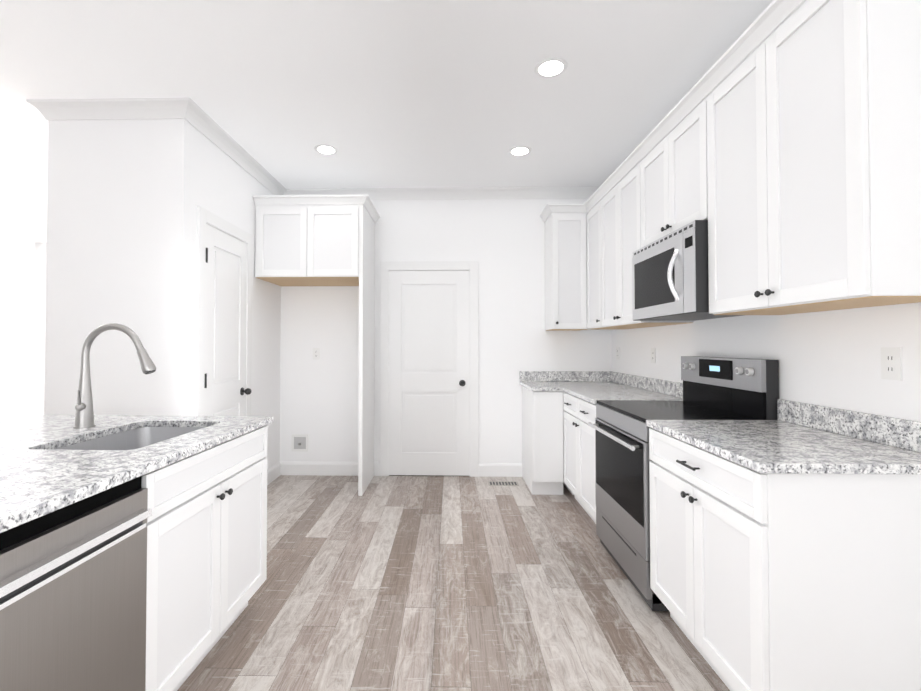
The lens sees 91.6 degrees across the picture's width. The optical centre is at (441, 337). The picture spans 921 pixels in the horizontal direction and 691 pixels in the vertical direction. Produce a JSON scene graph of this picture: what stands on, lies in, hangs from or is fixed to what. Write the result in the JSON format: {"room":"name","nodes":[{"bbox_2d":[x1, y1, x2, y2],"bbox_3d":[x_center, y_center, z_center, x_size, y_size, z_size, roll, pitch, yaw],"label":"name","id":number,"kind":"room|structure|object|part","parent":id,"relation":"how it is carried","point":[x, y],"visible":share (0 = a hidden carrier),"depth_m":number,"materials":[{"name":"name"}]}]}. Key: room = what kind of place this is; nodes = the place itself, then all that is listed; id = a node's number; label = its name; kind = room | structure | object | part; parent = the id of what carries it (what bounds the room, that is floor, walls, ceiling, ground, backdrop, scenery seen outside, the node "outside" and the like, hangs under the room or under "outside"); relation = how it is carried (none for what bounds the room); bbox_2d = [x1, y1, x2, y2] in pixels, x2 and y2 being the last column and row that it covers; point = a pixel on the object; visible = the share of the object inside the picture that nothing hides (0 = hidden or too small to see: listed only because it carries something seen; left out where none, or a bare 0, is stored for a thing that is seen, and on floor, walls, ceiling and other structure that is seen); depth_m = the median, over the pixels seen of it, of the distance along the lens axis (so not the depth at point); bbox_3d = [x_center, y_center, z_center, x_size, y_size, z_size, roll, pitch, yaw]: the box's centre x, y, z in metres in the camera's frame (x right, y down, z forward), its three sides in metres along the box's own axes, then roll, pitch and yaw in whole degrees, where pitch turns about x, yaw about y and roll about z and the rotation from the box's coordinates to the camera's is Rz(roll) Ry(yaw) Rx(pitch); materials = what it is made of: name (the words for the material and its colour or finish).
{"room":"kitchen","nodes":[
{"label":"kitchen","id":0,"kind":"room"},
{"bbox_2d":[0,234,35,421],"bbox_3d":[-6.303,-0.101,1.636,0.120,2.850,10.440,0,-1,1],"label":"wall","id":1,"kind":"structure","parent":0,"point":[22,308],"depth_m":6.46,"materials":[{"name":"white paint"}]},
{"bbox_2d":[32,242,46,415],"bbox_3d":[-4.193,-0.014,6.742,3.865,2.850,0.135,0,-1,1],"label":"wall","id":2,"kind":"structure","parent":0,"point":[38,283],"depth_m":6.73,"materials":[{"name":"white paint"}]},
{"bbox_2d":[44,119,280,469],"bbox_3d":[-2.081,-0.065,3.750,0.895,2.850,1.760,0,-1,1],"label":"wall","id":3,"kind":"structure","parent":0,"point":[125,198],"depth_m":2.88,"materials":[{"name":"white paint"}]},
{"bbox_2d":[26,99,33,105],"bbox_3d":[-2.568,-1.441,3.747,0.076,0.098,1.836,0,-1,1],"label":"crown molding","id":4,"kind":"structure","parent":3,"relation":"attached to","point":[31,101],"depth_m":2.83,"materials":[{"name":"white paint"}]},
{"bbox_2d":[34,97,177,120],"bbox_3d":[-2.101,-1.456,2.856,0.870,0.098,0.076,0,-1,1],"label":"crown molding","id":5,"kind":"structure","parent":3,"relation":"attached to","point":[95,108],"depth_m":2.86,"materials":[{"name":"white paint"}]},
{"bbox_2d":[195,206,251,415],"bbox_3d":[-1.596,0.236,3.404,0.091,2.236,0.802,0,-1,1],"label":"closet door","id":6,"kind":"structure","parent":3,"relation":"in","point":[223,365],"depth_m":3.34,"materials":[{"name":"white paint"}]},
{"bbox_2d":[174,97,285,194],"bbox_3d":[-1.599,-1.443,3.620,0.076,0.098,1.626,0,-1,1],"label":"crown molding","id":7,"kind":"structure","parent":3,"relation":"attached to","point":[194,114],"depth_m":3.32,"materials":[{"name":"white paint"}]},
{"bbox_2d":[267,462,280,484],"bbox_3d":[-1.618,1.301,4.114,0.014,0.132,0.655,0,-1,1],"label":"baseboard","id":8,"kind":"structure","parent":3,"relation":"attached to","point":[277,470],"depth_m":4.30,"materials":[{"name":"white paint"}]},
{"bbox_2d":[0,0,772,241],"bbox_3d":[-2.314,-1.587,1.571,8.100,0.120,10.440,0,-1,1],"label":"ceiling","id":9,"kind":"structure","parent":0,"point":[412,93],"depth_m":2.60,"materials":[{"name":"white paint"}]},
{"bbox_2d":[314,144,337,154],"bbox_3d":[-0.915,-1.490,3.558,0.184,0.005,0.184,0,-1,1],"label":"recessed light","id":10,"kind":"object","parent":9,"relation":"in","point":[326,149],"visible":1,"depth_m":3.54,"materials":[{"name":"white paint"}]},
{"bbox_2d":[508,146,531,155],"bbox_3d":[0.629,-1.490,3.582,0.184,0.005,0.184,0,-1,1],"label":"recessed light","id":11,"kind":"object","parent":9,"relation":"in","point":[519,150],"visible":1,"depth_m":3.56,"materials":[{"name":"white paint"}]},
{"bbox_2d":[534,57,567,77],"bbox_3d":[0.614,-1.508,2.510,0.184,0.005,0.184,0,-1,1],"label":"recessed light","id":12,"kind":"object","parent":9,"relation":"in","point":[550,67],"visible":1,"depth_m":2.50,"materials":[{"name":"white paint"}]},
{"bbox_2d":[280,199,611,462],"bbox_3d":[0.070,-0.051,4.521,3.470,2.850,0.120,0,-1,1],"label":"wall","id":13,"kind":"structure","parent":0,"point":[501,242],"depth_m":4.47,"materials":[{"name":"white paint"}]},
{"bbox_2d":[291,434,308,451],"bbox_3d":[-1.412,1.053,4.461,0.170,0.170,0.030,0,-1,1],"label":"outlet box","id":14,"kind":"object","parent":13,"relation":"attached to","point":[299,442],"visible":1,"depth_m":4.47,"materials":[{"name":"white plastic"}]},
{"bbox_2d":[313,348,319,359],"bbox_3d":[-1.252,0.163,4.483,0.072,0.116,0.007,0,-1,1],"label":"outlet","id":15,"kind":"object","parent":13,"relation":"attached to","point":[316,353],"visible":1,"depth_m":4.48,"materials":[{"name":"white plastic"}]},
{"bbox_2d":[281,462,357,475],"bbox_3d":[-1.164,1.307,4.459,0.905,0.132,0.014,0,-1,1],"label":"baseboard","id":16,"kind":"structure","parent":13,"relation":"attached to","point":[287,468],"depth_m":4.45,"materials":[{"name":"white paint"}]},
{"bbox_2d":[379,261,478,476],"bbox_3d":[-0.123,0.306,4.414,0.982,2.131,0.091,0,-1,1],"label":"back door","id":17,"kind":"structure","parent":13,"relation":"in","point":[429,368],"depth_m":4.45,"materials":[{"name":"white paint"}]},
{"bbox_2d":[286,186,605,199],"bbox_3d":[-0.018,-1.429,4.449,3.199,0.098,0.076,0,-1,1],"label":"crown molding","id":18,"kind":"structure","parent":13,"relation":"attached to","point":[556,192],"depth_m":4.44,"materials":[{"name":"white paint"}]},
{"bbox_2d":[479,463,521,476],"bbox_3d":[0.584,1.306,4.419,0.429,0.132,0.014,0,-1,1],"label":"baseboard","id":19,"kind":"structure","parent":13,"relation":"attached to","point":[485,469],"depth_m":4.41,"materials":[{"name":"white paint"}]},
{"bbox_2d":[543,203,582,330],"bbox_3d":[1.189,-0.648,4.251,0.332,1.146,0.382,0,-1,1],"label":"upper cabinet","id":20,"kind":"object","parent":13,"relation":"attached to","point":[563,274],"depth_m":4.11,"materials":[{"name":"white paint"}]},
{"bbox_2d":[519,372,610,379],"bbox_3d":[1.216,0.384,4.414,0.888,0.100,0.020,0,-1,1],"label":"backsplash","id":21,"kind":"structure","parent":13,"relation":"attached to","point":[522,375],"depth_m":4.40,"materials":[{"name":"grey stone"}]},
{"bbox_2d":[177,475,729,690],"bbox_3d":[-2.304,1.372,1.520,8.080,0.100,10.400,0,-1,1],"label":"floor","id":22,"kind":"structure","parent":0,"point":[425,583],"depth_m":2.25,"materials":[{"name":"brown wood"}]},
{"bbox_2d":[0,419,272,690],"bbox_3d":[-1.243,0.859,0.798,0.692,0.902,2.910,0,-1,3],"label":"kitchen island","id":23,"kind":"object","parent":22,"relation":"on","point":[133,552],"depth_m":1.35,"materials":[{"name":"white paint"}]},
{"bbox_2d":[0,476,151,690],"bbox_3d":[-1.202,0.864,1.081,0.637,0.901,0.600,0,-1,3],"label":"dishwasher","id":24,"kind":"object","parent":23,"relation":"in","point":[73,573],"depth_m":1.12,"materials":[{"name":"grey metal"}]},
{"bbox_2d":[0,415,272,526],"bbox_3d":[-1.536,0.415,0.820,1.225,0.076,2.970,0,-1,3],"label":"island countertop","id":25,"kind":"structure","parent":23,"relation":"on","point":[37,474],"depth_m":1.47,"materials":[{"name":"white stone"}]},
{"bbox_2d":[68,323,155,426],"bbox_3d":[-1.438,0.166,1.952,0.358,0.460,0.125,0,-1,3],"label":"faucet","id":26,"kind":"object","parent":25,"relation":"on","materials":[{"name":"silver metal"}]},
{"bbox_2d":[53,427,204,449],"bbox_3d":[-1.248,0.531,1.845,0.440,0.212,0.630,0,-1,3],"label":"sink","id":27,"kind":"object","parent":25,"relation":"in","point":[127,438],"depth_m":2.05,"materials":[{"name":"metal"}]},
{"bbox_2d":[253,194,379,495],"bbox_3d":[-1.122,0.072,4.158,0.997,2.590,0.650,0,-1,1],"label":"cabinet","id":28,"kind":"object","parent":22,"relation":"on","point":[314,240],"visible":1,"depth_m":3.89,"materials":[{"name":"white paint"}]},
{"bbox_3d":[-1.122,-1.188,4.179,0.997,0.070,0.650,0,-1,1],"label":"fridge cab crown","id":29,"kind":"part","parent":28,"relation":"part of","materials":[{"name":"white paint"}]},
{"bbox_2d":[488,481,518,485],"bbox_3d":[0.578,1.365,4.185,0.280,0.004,0.120,0,-1,1],"label":"floor vent","id":30,"kind":"object","parent":22,"relation":"in","point":[499,483],"visible":1,"depth_m":4.18,"materials":[{"name":"silver metal"}]},
{"bbox_2d":[520,384,562,494],"bbox_3d":[0.926,0.913,4.087,0.271,0.906,0.670,0,-1,1],"label":"base cabinet","id":31,"kind":"object","parent":22,"relation":"on","point":[542,422],"depth_m":3.80,"materials":[{"name":"white paint"}]},
{"bbox_2d":[519,380,682,403],"bbox_3d":[1.209,0.436,3.672,0.908,0.030,1.503,0,-1,1],"label":"countertop","id":32,"kind":"structure","parent":31,"relation":"on","point":[553,391],"depth_m":3.70,"materials":[{"name":"grey stone"}]},
{"bbox_2d":[563,404,596,523],"bbox_3d":[1.341,0.901,3.356,0.631,0.906,0.893,0,-1,1],"label":"base cabinet","id":33,"kind":"object","parent":22,"relation":"on","point":[578,437],"depth_m":3.30,"materials":[{"name":"white paint"}]},
{"bbox_2d":[588,356,778,610],"bbox_3d":[1.284,0.727,2.529,0.698,1.225,0.752,0,-1,1],"label":"range","id":34,"kind":"object","parent":22,"relation":"on","point":[719,388],"visible":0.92,"depth_m":2.40,"materials":[{"name":"grey metal"}]},
{"bbox_2d":[649,428,920,690],"bbox_3d":[1.304,0.873,1.749,0.631,0.906,0.786,0,-1,1],"label":"base cabinet","id":35,"kind":"object","parent":22,"relation":"on","point":[779,583],"depth_m":1.36,"materials":[{"name":"white paint"}]},
{"bbox_2d":[646,420,920,475],"bbox_3d":[1.296,0.403,1.747,0.646,0.030,0.806,0,-1,1],"label":"countertop","id":36,"kind":"structure","parent":35,"relation":"on","point":[765,447],"depth_m":1.55,"materials":[{"name":"grey stone"}]},
{"bbox_2d":[612,302,920,421],"bbox_3d":[1.651,-0.122,0.389,0.120,2.850,8.070,0,-1,1],"label":"wall","id":37,"kind":"structure","parent":0,"point":[831,358],"depth_m":1.95,"materials":[{"name":"white paint"}]},
{"bbox_2d":[579,184,633,329],"bbox_3d":[1.470,-0.655,3.882,0.395,1.146,0.468,0,-1,1],"label":"upper cabinet","id":38,"kind":"object","parent":37,"relation":"attached to","point":[591,211],"depth_m":3.96,"materials":[{"name":"white paint"}]},
{"bbox_2d":[616,347,619,358],"bbox_3d":[1.675,0.149,4.251,0.007,0.116,0.072,0,-1,1],"label":"outlet","id":39,"kind":"object","parent":37,"relation":"attached to","point":[617,352],"visible":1,"depth_m":4.24,"materials":[{"name":"white plastic"}]},
{"bbox_2d":[603,152,676,327],"bbox_3d":[1.484,-0.664,3.320,0.341,1.146,0.901,0,-1,1],"label":"upper cabinet","id":40,"kind":"object","parent":37,"relation":"attached to","point":[620,218],"depth_m":3.38,"materials":[{"name":"white paint"}]},
{"bbox_2d":[651,348,655,362],"bbox_3d":[1.658,0.141,3.501,0.007,0.116,0.072,0,-1,1],"label":"outlet","id":41,"kind":"object","parent":37,"relation":"attached to","point":[653,355],"visible":1,"depth_m":3.49,"materials":[{"name":"white plastic"}]},
{"bbox_2d":[619,204,706,323],"bbox_3d":[1.408,-0.373,2.545,0.458,0.514,0.754,0,-1,1],"label":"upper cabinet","id":42,"kind":"object","parent":37,"relation":"attached to","point":[663,263],"depth_m":2.50,"materials":[{"name":"white paint"}]},
{"bbox_2d":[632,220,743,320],"bbox_3d":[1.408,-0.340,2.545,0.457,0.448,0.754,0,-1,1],"label":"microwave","id":43,"kind":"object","parent":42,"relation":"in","point":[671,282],"depth_m":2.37,"materials":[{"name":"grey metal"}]},
{"bbox_2d":[635,88,694,227],"bbox_3d":[1.467,-0.910,2.553,0.341,0.681,0.764,0,-1,1],"label":"upper cabinet","id":44,"kind":"object","parent":37,"relation":"attached to","point":[665,178],"depth_m":2.56,"materials":[{"name":"white paint"}]},
{"bbox_2d":[606,13,792,194],"bbox_3d":[1.553,-1.498,0.415,0.076,0.098,8.070,0,-1,1],"label":"crown molding","id":45,"kind":"structure","parent":37,"relation":"attached to","point":[792,13],"depth_m":2.61,"materials":[{"name":"white paint"}]},
{"bbox_2d":[611,372,920,451],"bbox_3d":[1.635,0.357,2.876,0.020,0.100,3.077,0,-1,1],"label":"backsplash","id":46,"kind":"structure","parent":37,"relation":"attached to","point":[902,433],"depth_m":1.80,"materials":[{"name":"grey stone"}]},
{"bbox_2d":[695,0,920,319],"bbox_3d":[1.449,-0.690,1.787,0.341,1.146,0.885,0,-1,1],"label":"upper cabinet","id":47,"kind":"object","parent":37,"relation":"attached to","point":[777,172],"depth_m":1.55,"materials":[{"name":"white paint"}]},
{"bbox_3d":[1.293,-1.210,2.878,0.702,0.070,3.142,0,-1,1],"label":"cab crown","id":48,"kind":"part","parent":47,"relation":"part of","materials":[{"name":"white paint"}]},
{"bbox_2d":[881,347,902,380],"bbox_3d":[1.614,0.094,1.607,0.007,0.116,0.072,0,-1,1],"label":"outlet","id":49,"kind":"object","parent":37,"relation":"attached to","point":[891,363],"visible":1,"depth_m":1.60,"materials":[{"name":"white plastic"}]}
]}

